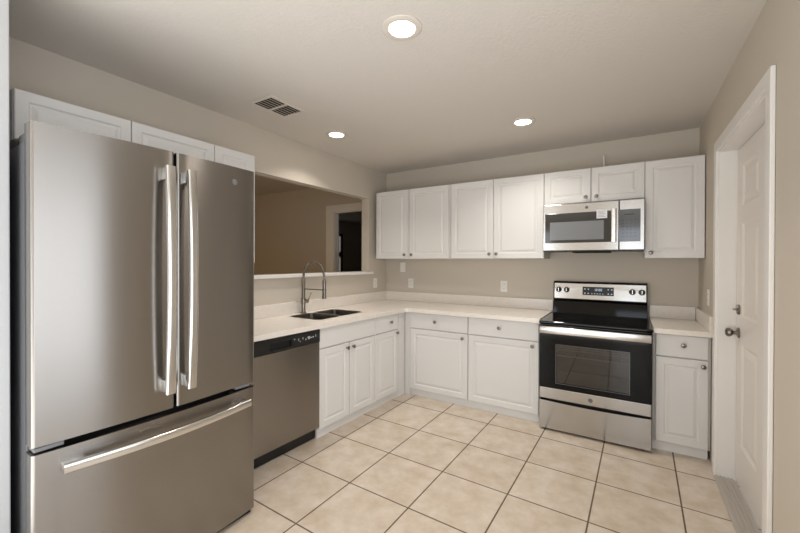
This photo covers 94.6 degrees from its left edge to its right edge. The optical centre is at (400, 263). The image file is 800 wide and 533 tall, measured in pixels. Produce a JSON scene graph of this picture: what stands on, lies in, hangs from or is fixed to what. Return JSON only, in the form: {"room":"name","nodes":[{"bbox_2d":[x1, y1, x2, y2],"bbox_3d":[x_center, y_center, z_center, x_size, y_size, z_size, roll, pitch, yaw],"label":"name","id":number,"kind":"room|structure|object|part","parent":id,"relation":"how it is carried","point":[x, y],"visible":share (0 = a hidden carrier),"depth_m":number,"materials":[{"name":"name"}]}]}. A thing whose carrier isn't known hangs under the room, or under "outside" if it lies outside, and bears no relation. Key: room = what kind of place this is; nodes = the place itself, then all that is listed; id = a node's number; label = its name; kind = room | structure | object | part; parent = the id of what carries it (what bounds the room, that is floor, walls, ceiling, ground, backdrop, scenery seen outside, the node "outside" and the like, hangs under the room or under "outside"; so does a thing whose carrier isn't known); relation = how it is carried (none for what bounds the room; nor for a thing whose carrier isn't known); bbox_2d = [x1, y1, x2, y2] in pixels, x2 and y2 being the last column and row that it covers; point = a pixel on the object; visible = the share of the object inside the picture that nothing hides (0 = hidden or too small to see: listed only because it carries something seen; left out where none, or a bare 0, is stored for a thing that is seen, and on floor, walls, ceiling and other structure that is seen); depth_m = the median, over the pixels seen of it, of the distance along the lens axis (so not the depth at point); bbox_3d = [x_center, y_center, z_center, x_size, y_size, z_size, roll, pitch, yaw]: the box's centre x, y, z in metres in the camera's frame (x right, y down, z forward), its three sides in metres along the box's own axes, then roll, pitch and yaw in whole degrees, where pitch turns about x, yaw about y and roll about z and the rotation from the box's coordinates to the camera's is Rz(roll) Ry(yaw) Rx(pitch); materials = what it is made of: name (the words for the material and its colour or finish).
{"room":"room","nodes":[
{"label":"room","id":0,"kind":"room"},
{"bbox_2d":[0,0,10,532],"bbox_3d":[-1.745,0.120,1.464,0.700,2.472,0.130,0,0,32],"label":"wall","id":1,"kind":"structure","parent":0,"point":[5,480],"depth_m":1.32,"materials":[{"name":"grey paint"}]},
{"bbox_2d":[9,37,385,305],"bbox_3d":[-2.023,0.118,1.774,0.100,2.472,7.165,0,0,32],"label":"wall","id":2,"kind":"structure","parent":0,"point":[33,69],"depth_m":2.90,"materials":[{"name":"beige paint"}]},
{"bbox_2d":[9,88,130,149],"bbox_3d":[-1.704,-0.658,1.879,0.324,0.224,0.448,0,0,32],"label":"upper cabinet","id":3,"kind":"object","parent":2,"relation":"attached to","point":[24,106],"visible":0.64,"depth_m":1.73,"materials":[{"name":"white wood"}]},
{"bbox_2d":[131,121,213,161],"bbox_3d":[-1.462,-0.659,2.270,0.324,0.224,0.468,0,0,32],"label":"upper cabinet","id":4,"kind":"object","parent":2,"relation":"attached to","point":[142,134],"visible":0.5,"depth_m":2.15,"materials":[{"name":"white wood"}]},
{"bbox_2d":[214,145,254,262],"bbox_3d":[-1.260,-0.387,2.599,0.324,0.770,0.302,0,0,32],"label":"upper cabinet","id":5,"kind":"object","parent":2,"relation":"attached to","point":[222,155],"visible":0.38,"depth_m":2.52,"materials":[{"name":"white wood"}]},
{"bbox_2d":[254,271,373,278],"bbox_3d":[-0.869,0.110,3.636,0.165,0.030,1.828,0,0,32],"label":"trim","id":6,"kind":"structure","parent":2,"relation":"attached to","point":[265,276],"depth_m":3.53,"materials":[{"name":"white paint"}]},
{"bbox_2d":[373,278,376,287],"bbox_3d":[-0.306,0.234,4.448,0.008,0.116,0.072,0,0,32],"label":"power outlet","id":7,"kind":"object","parent":2,"relation":"attached to","point":[374,279],"visible":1,"depth_m":4.44,"materials":[{"name":"white plastic"}]},
{"bbox_2d":[254,291,552,318],"bbox_3d":[-0.006,0.405,3.064,1.975,0.104,2.519,0,0,32],"label":"backsplash","id":8,"kind":"structure","parent":2,"relation":"attached to","point":[263,311],"depth_m":3.87,"materials":[{"name":"stone"}]},
{"bbox_2d":[254,188,361,274],"bbox_3d":[-0.421,0.105,5.030,7.400,2.472,0.060,0,0,32],"label":"wall","id":9,"kind":"structure","parent":0,"point":[290,226],"depth_m":5.78,"materials":[{"name":"beige paint"}]},
{"bbox_2d":[326,202,361,271],"bbox_3d":[-0.620,0.250,5.149,1.060,2.180,0.088,0,0,32],"label":"trim","id":10,"kind":"structure","parent":9,"relation":"attached to","point":[332,211],"depth_m":5.33,"materials":[{"name":"white paint"}]},
{"bbox_2d":[339,221,361,271],"bbox_3d":[-4.253,0.089,5.965,0.100,2.472,12.250,0,0,32],"label":"wall","id":11,"kind":"structure","parent":0,"point":[352,232],"depth_m":10.48,"materials":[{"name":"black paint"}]},
{"bbox_2d":[339,234,342,271],"bbox_3d":[-1.867,-0.223,9.679,0.042,1.170,1.000,0,0,32],"label":"window","id":12,"kind":"structure","parent":11,"relation":"in","point":[340,235],"depth_m":10.05,"materials":[{"name":"black"}]},
{"bbox_2d":[339,237,340,271],"bbox_3d":[-1.874,-0.219,9.684,0.022,1.022,0.870,0,0,32],"label":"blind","id":13,"kind":"object","parent":12,"relation":"attached to","point":[339,237],"depth_m":10.04,"materials":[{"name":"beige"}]},
{"bbox_2d":[9,0,766,223],"bbox_3d":[-1.046,-1.177,4.007,7.600,0.100,12.400,0,0,32],"label":"ceiling","id":14,"kind":"structure","parent":0,"point":[587,71],"depth_m":2.03,"materials":[{"name":"grey paint"}]},
{"bbox_2d":[248,95,305,117],"bbox_3d":[-0.875,-1.114,2.631,0.230,0.009,0.316,0,0,32],"label":"ceiling vent","id":15,"kind":"object","parent":14,"relation":"in","point":[270,103],"visible":1,"depth_m":2.62,"materials":[{"name":"beige metal"}]},
{"bbox_2d":[325,131,346,138],"bbox_3d":[-0.557,-1.117,3.203,0.189,0.008,0.189,0,0,32],"label":"recessed light","id":16,"kind":"object","parent":14,"relation":"in","point":[333,134],"visible":1,"depth_m":3.19,"materials":[{"name":"beige"}]},
{"bbox_2d":[382,15,421,40],"bbox_3d":[0.007,-1.107,1.740,0.189,0.008,0.189,0,0,32],"label":"recessed light","id":17,"kind":"object","parent":14,"relation":"in","point":[397,27],"visible":1,"depth_m":1.73,"materials":[{"name":"beige"}]},
{"bbox_2d":[511,117,535,125],"bbox_3d":[0.962,-1.111,2.899,0.189,0.008,0.189,0,0,32],"label":"recessed light","id":18,"kind":"object","parent":14,"relation":"in","point":[523,121],"visible":1,"depth_m":2.88,"materials":[{"name":"beige"}]},
{"bbox_2d":[218,393,761,532],"bbox_3d":[-1.053,1.395,4.021,7.600,0.100,12.400,0,0,32],"label":"floor","id":19,"kind":"structure","parent":0,"point":[411,463],"depth_m":2.30,"materials":[{"name":"tile"}]},
{"bbox_2d":[10,120,253,532],"bbox_3d":[-1.305,0.429,1.817,0.847,1.853,0.881,0,0,33],"label":"refrigerator","id":20,"kind":"object","parent":19,"relation":"on","point":[132,264],"visible":1,"depth_m":1.49,"materials":[{"name":"grey metal"}]},
{"bbox_3d":[-1.196,0.731,1.353,0.042,0.027,0.068,0,0,33],"label":"handle post","id":21,"kind":"part","parent":20,"relation":"part of","materials":[{"name":"silver metal"}]},
{"bbox_3d":[-1.169,0.073,1.474,0.089,1.136,0.459,0,0,33],"label":"door","id":22,"kind":"part","parent":20,"relation":"part of","materials":[{"name":"silver metal"}]},
{"bbox_3d":[-1.056,0.997,1.656,0.089,0.660,0.881,0,0,33],"label":"freezer drawer","id":23,"kind":"part","parent":20,"relation":"part of","materials":[{"name":"silver metal"}]},
{"bbox_3d":[-0.979,0.730,1.613,0.060,0.036,0.749,0,0,33],"label":"handle","id":24,"kind":"part","parent":20,"relation":"part of","materials":[{"name":"silver metal"}]},
{"bbox_3d":[-1.008,-0.389,1.593,0.054,0.053,0.026,0,0,33],"label":"handle post","id":25,"kind":"part","parent":20,"relation":"part of","materials":[{"name":"silver metal"}]},
{"bbox_3d":[-1.010,0.529,1.598,0.054,0.053,0.026,0,0,33],"label":"handle post","id":26,"kind":"part","parent":20,"relation":"part of","materials":[{"name":"silver metal"}]},
{"bbox_3d":[-0.979,0.070,1.576,0.042,0.976,0.038,0,0,33],"label":"handle","id":27,"kind":"part","parent":20,"relation":"part of","materials":[{"name":"silver metal"}]},
{"bbox_3d":[-0.959,-0.389,1.669,0.054,0.053,0.026,0,0,33],"label":"handle post","id":28,"kind":"part","parent":20,"relation":"part of","materials":[{"name":"silver metal"}]},
{"bbox_3d":[-0.962,0.529,1.674,0.054,0.053,0.026,0,0,33],"label":"handle post","id":29,"kind":"part","parent":20,"relation":"part of","materials":[{"name":"silver metal"}]},
{"bbox_3d":[-0.930,0.070,1.652,0.042,0.976,0.038,0,0,33],"label":"handle","id":30,"kind":"part","parent":20,"relation":"part of","materials":[{"name":"silver metal"}]},
{"bbox_3d":[-0.926,0.072,1.847,0.089,1.136,0.414,0,0,33],"label":"door","id":31,"kind":"part","parent":20,"relation":"part of","materials":[{"name":"silver metal"}]},
{"bbox_2d":[249,329,319,468],"bbox_3d":[-1.005,0.927,2.723,0.535,0.850,0.598,0,0,35],"label":"dishwasher","id":32,"kind":"object","parent":19,"relation":"on","point":[286,368],"visible":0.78,"depth_m":2.56,"materials":[{"name":"silver metal"}]},
{"bbox_3d":[-0.846,1.305,2.614,0.015,0.096,0.590,0,0,35],"label":"kick plate","id":33,"kind":"part","parent":32,"relation":"part of","materials":[{"name":"black plastic"}]},
{"bbox_3d":[-0.798,0.551,2.578,0.033,0.096,0.598,0,0,35],"label":"control panel","id":34,"kind":"part","parent":32,"relation":"part of","materials":[{"name":"black plastic"}]},
{"bbox_2d":[315,318,374,437],"bbox_3d":[-0.640,0.922,3.260,0.568,0.856,0.687,0,0,35],"label":"base cabinet","id":35,"kind":"object","parent":19,"relation":"on","point":[346,351],"visible":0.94,"depth_m":3.07,"materials":[{"name":"white wood"}]},
{"bbox_3d":[-0.536,0.972,2.978,0.018,0.616,0.336,0,0,35],"label":"door","id":36,"kind":"part","parent":35,"relation":"part of","materials":[{"name":"white wood"}]},
{"bbox_3d":[-0.340,0.971,3.262,0.018,0.616,0.336,0,0,35],"label":"door","id":37,"kind":"part","parent":35,"relation":"part of","materials":[{"name":"white wood"}]},
{"bbox_2d":[373,312,404,408],"bbox_3d":[-0.122,0.921,3.633,0.138,0.856,0.514,0,0,35],"label":"base cabinet","id":38,"kind":"object","parent":19,"relation":"on","point":[389,329],"visible":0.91,"depth_m":3.58,"materials":[{"name":"white wood"}]},
{"bbox_3d":[-0.137,0.577,3.554,0.018,0.158,0.364,0,0,35],"label":"drawer","id":39,"kind":"part","parent":38,"relation":"part of","materials":[{"name":"white wood"}]},
{"bbox_3d":[-0.138,0.970,3.556,0.018,0.616,0.364,0,0,35],"label":"door","id":40,"kind":"part","parent":38,"relation":"part of","materials":[{"name":"white wood"}]},
{"bbox_2d":[405,312,468,406],"bbox_3d":[0.479,0.921,3.870,0.693,0.856,0.618,0,0,32],"label":"base cabinet","id":41,"kind":"object","parent":19,"relation":"on","point":[436,346],"visible":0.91,"depth_m":3.62,"materials":[{"name":"white wood"}]},
{"bbox_3d":[0.366,0.578,3.620,0.620,0.158,0.018,0,0,32],"label":"drawer","id":42,"kind":"part","parent":41,"relation":"part of","materials":[{"name":"white wood"}]},
{"bbox_3d":[0.365,0.971,3.623,0.620,0.616,0.018,0,0,32],"label":"door","id":43,"kind":"part","parent":41,"relation":"part of","materials":[{"name":"white wood"}]},
{"bbox_2d":[468,317,539,422],"bbox_3d":[1.046,0.925,3.520,0.636,0.856,0.618,0,0,32],"label":"base cabinet","id":44,"kind":"object","parent":19,"relation":"on","point":[504,355],"visible":0.93,"depth_m":3.27,"materials":[{"name":"white wood"}]},
{"bbox_2d":[254,291,552,341],"bbox_3d":[-0.006,0.423,3.064,1.975,0.142,2.519,0,0,32],"label":"countertop","id":45,"kind":"structure","parent":44,"relation":"on","point":[272,320],"depth_m":3.63,"materials":[{"name":"stone"}]},
{"bbox_2d":[300,261,326,313],"bbox_3d":[-0.778,0.216,3.313,0.307,0.475,0.072,0,0,32],"label":"faucet","id":46,"kind":"object","parent":45,"relation":"on","point":[304,300],"visible":1,"depth_m":3.35,"materials":[{"name":"silver metal"}]},
{"bbox_2d":[289,309,361,319],"bbox_3d":[-0.659,0.569,3.319,0.378,0.233,0.603,0,0,32],"label":"sink","id":47,"kind":"object","parent":45,"relation":"in","point":[320,315],"visible":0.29,"depth_m":3.37,"materials":[{"name":"silver metal"}]},
{"bbox_3d":[-0.740,0.569,3.188,0.378,0.233,0.296,0,0,32],"label":"bowl","id":48,"kind":"part","parent":47,"relation":"part of","materials":[{"name":"silver metal"}]},
{"bbox_3d":[-0.580,0.568,3.447,0.378,0.233,0.301,0,0,32],"label":"bowl","id":49,"kind":"part","parent":47,"relation":"part of","materials":[{"name":"silver metal"}]},
{"bbox_3d":[0.905,0.581,3.288,0.630,0.158,0.018,0,0,32],"label":"drawer","id":50,"kind":"part","parent":44,"relation":"part of","materials":[{"name":"white wood"}]},
{"bbox_2d":[539,281,652,450],"bbox_3d":[1.635,0.764,3.103,0.776,1.186,0.720,0,0,32],"label":"stove","id":51,"kind":"object","parent":19,"relation":"on","point":[595,376],"visible":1,"depth_m":2.88,"materials":[{"name":"silver metal"}]},
{"bbox_3d":[1.475,1.225,2.848,0.762,0.225,0.040,0,0,32],"label":"storage drawer","id":52,"kind":"part","parent":51,"relation":"part of","materials":[{"name":"silver metal"}]},
{"bbox_2d":[539,323,651,416],"bbox_3d":[1.613,0.795,3.067,0.764,0.600,0.637,0,0,32],"label":"oven","id":53,"kind":"object","parent":51,"relation":"in","point":[600,367],"depth_m":2.81,"materials":[{"name":"black glass"}]},
{"bbox_2d":[539,312,652,331],"bbox_3d":[1.623,0.477,3.080,0.776,0.019,0.604,0,0,32],"label":"cooktop","id":54,"kind":"object","parent":51,"relation":"in","point":[609,322],"depth_m":2.98,"materials":[{"name":"grey glass"}]},
{"bbox_3d":[1.791,0.258,3.351,0.732,0.140,0.022,0,0,32],"label":"control panel","id":55,"kind":"part","parent":51,"relation":"part of","materials":[{"name":"silver metal"}]},
{"bbox_2d":[651,332,710,459],"bbox_3d":[2.131,0.931,2.849,0.332,0.856,0.618,0,0,32],"label":"base cabinet","id":56,"kind":"object","parent":19,"relation":"on","point":[681,365],"visible":0.99,"depth_m":2.61,"materials":[{"name":"white wood"}]},
{"bbox_2d":[649,305,712,337],"bbox_3d":[2.135,0.430,2.846,0.333,0.142,0.639,0,0,32],"label":"countertop","id":57,"kind":"structure","parent":56,"relation":"on","point":[673,320],"depth_m":2.86,"materials":[{"name":"stone"}]},
{"bbox_3d":[1.990,0.980,2.618,0.300,0.616,0.018,0,0,32],"label":"door","id":58,"kind":"part","parent":56,"relation":"part of","materials":[{"name":"white wood"}]},
{"bbox_3d":[1.991,0.587,2.616,0.300,0.158,0.018,0,0,32],"label":"drawer","id":59,"kind":"part","parent":56,"relation":"part of","materials":[{"name":"white wood"}]},
{"bbox_2d":[386,128,699,318],"bbox_3d":[1.248,0.116,3.840,3.292,2.472,0.120,0,0,32],"label":"wall","id":60,"kind":"structure","parent":0,"point":[671,282],"depth_m":3.63,"materials":[{"name":"beige paint"}]},
{"bbox_2d":[400,262,404,271],"bbox_3d":[0.024,0.045,4.516,0.072,0.116,0.015,0,0,32],"label":"light switch","id":61,"kind":"object","parent":60,"relation":"attached to","point":[402,264],"visible":1,"depth_m":4.52,"materials":[{"name":"white plastic"}]},
{"bbox_2d":[408,278,412,287],"bbox_3d":[0.122,0.235,4.460,0.072,0.116,0.008,0,0,32],"label":"power outlet","id":62,"kind":"object","parent":60,"relation":"attached to","point":[410,280],"visible":1,"depth_m":4.46,"materials":[{"name":"white plastic"}]},
{"bbox_2d":[376,185,450,258],"bbox_3d":[0.183,-0.441,4.213,0.949,0.775,0.352,0,0,32],"label":"upper cabinet","id":63,"kind":"object","parent":60,"relation":"attached to","point":[410,223],"visible":0.98,"depth_m":4.07,"materials":[{"name":"white wood"}]},
{"bbox_3d":[-0.101,-0.442,4.226,0.424,0.771,0.018,0,0,32],"label":"door","id":64,"kind":"part","parent":63,"relation":"part of","materials":[{"name":"white wood"}]},
{"bbox_3d":[0.302,-0.439,3.976,0.468,0.771,0.018,0,0,32],"label":"door","id":65,"kind":"part","parent":63,"relation":"part of","materials":[{"name":"white wood"}]},
{"bbox_2d":[450,174,549,258],"bbox_3d":[0.983,-0.436,3.719,0.929,0.775,0.352,0,0,32],"label":"upper cabinet","id":66,"kind":"object","parent":60,"relation":"attached to","point":[502,218],"visible":0.99,"depth_m":3.57,"materials":[{"name":"white wood"}]},
{"bbox_3d":[0.717,-0.437,3.720,0.443,0.771,0.018,0,0,32],"label":"door","id":67,"kind":"part","parent":66,"relation":"part of","materials":[{"name":"white wood"}]},
{"bbox_3d":[1.107,-0.434,3.479,0.465,0.771,0.018,0,0,32],"label":"door","id":68,"kind":"part","parent":66,"relation":"part of","materials":[{"name":"white wood"}]},
{"bbox_2d":[500,281,506,291],"bbox_3d":[1.082,0.238,3.867,0.072,0.116,0.008,0,0,32],"label":"power outlet","id":69,"kind":"object","parent":60,"relation":"attached to","point":[503,284],"visible":1,"depth_m":3.87,"materials":[{"name":"white plastic"}]},
{"bbox_2d":[544,162,644,205],"bbox_3d":[1.704,-0.672,3.272,0.762,0.295,0.352,0,0,32],"label":"upper cabinet","id":70,"kind":"object","parent":60,"relation":"attached to","point":[623,181],"visible":0.96,"depth_m":3.13,"materials":[{"name":"white wood"}]},
{"bbox_3d":[1.467,-0.672,3.255,0.374,0.291,0.018,0,0,32],"label":"door","id":71,"kind":"part","parent":70,"relation":"part of","materials":[{"name":"white wood"}]},
{"bbox_2d":[543,198,644,252],"bbox_3d":[1.681,-0.304,3.233,0.754,0.420,0.444,0,0,32],"label":"microwave","id":72,"kind":"object","parent":70,"relation":"attached to","point":[617,225],"visible":1,"depth_m":3.07,"materials":[{"name":"silver metal"}]},
{"bbox_3d":[1.498,-0.306,3.136,0.508,0.256,0.005,0,0,32],"label":"door glass","id":73,"kind":"part","parent":72,"relation":"part of","materials":[{"name":"grey glass"}]},
{"bbox_3d":[1.521,-0.312,3.140,0.580,0.401,0.030,0,0,32],"label":"door","id":74,"kind":"part","parent":72,"relation":"part of","materials":[{"name":"silver metal"}]},
{"bbox_3d":[1.712,-0.308,2.965,0.038,0.268,0.020,0,0,32],"label":"handle","id":75,"kind":"part","parent":72,"relation":"part of","materials":[{"name":"silver metal"}]},
{"bbox_3d":[1.821,-0.305,2.936,0.149,0.258,0.005,0,0,32],"label":"control panel","id":76,"kind":"part","parent":72,"relation":"part of","materials":[{"name":"grey"}]},
{"bbox_3d":[1.795,-0.670,3.053,0.376,0.291,0.018,0,0,32],"label":"door","id":77,"kind":"part","parent":70,"relation":"part of","materials":[{"name":"white wood"}]},
{"bbox_2d":[643,155,704,258],"bbox_3d":[2.188,-0.429,2.974,0.376,0.775,0.352,0,0,32],"label":"upper cabinet","id":78,"kind":"object","parent":60,"relation":"attached to","point":[674,187],"visible":0.98,"depth_m":2.84,"materials":[{"name":"white wood"}]},
{"bbox_2d":[714,475,759,532],"bbox_3d":[1.791,1.356,1.919,0.104,0.014,0.974,0,0,32],"label":"threshold","id":79,"kind":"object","parent":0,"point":[741,517],"depth_m":2.05,"materials":[{"name":"wood"}]},
{"bbox_2d":[698,0,799,532],"bbox_3d":[0.691,0.135,-0.001,0.200,2.472,7.000,0,0,32],"label":"wall","id":80,"kind":"structure","parent":0,"point":[774,38],"depth_m":1.39,"materials":[{"name":"beige paint"}]},
{"bbox_2d":[707,289,709,305],"bbox_3d":[2.198,0.243,2.638,0.008,0.116,0.072,0,0,32],"label":"power outlet","id":81,"kind":"object","parent":80,"relation":"attached to","point":[708,290],"visible":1,"depth_m":2.62,"materials":[{"name":"white plastic"}]},
{"bbox_2d":[716,95,764,480],"bbox_3d":[1.849,0.322,1.879,0.203,2.084,1.013,0,0,32],"label":"trim","id":82,"kind":"structure","parent":80,"relation":"attached to","point":[728,154],"depth_m":2.32,"materials":[{"name":"white paint"}]},
{"bbox_2d":[712,65,775,532],"bbox_3d":[1.758,0.291,1.935,0.017,2.145,1.134,0,0,32],"label":"trim","id":83,"kind":"structure","parent":80,"relation":"attached to","point":[766,86],"depth_m":1.48,"materials":[{"name":"white paint"}]},
{"bbox_2d":[725,124,764,530],"bbox_3d":[1.829,0.321,1.892,0.108,2.041,0.974,0,0,32],"label":"door","id":84,"kind":"structure","parent":80,"relation":"in","point":[749,308],"depth_m":2.04,"materials":[{"name":"white paint"}]},
{"bbox_3d":[2.035,0.422,2.265,0.066,0.064,0.064,0,0,32],"label":"knob","id":85,"kind":"part","parent":84,"relation":"part of","materials":[{"name":"silver metal"}]}
]}

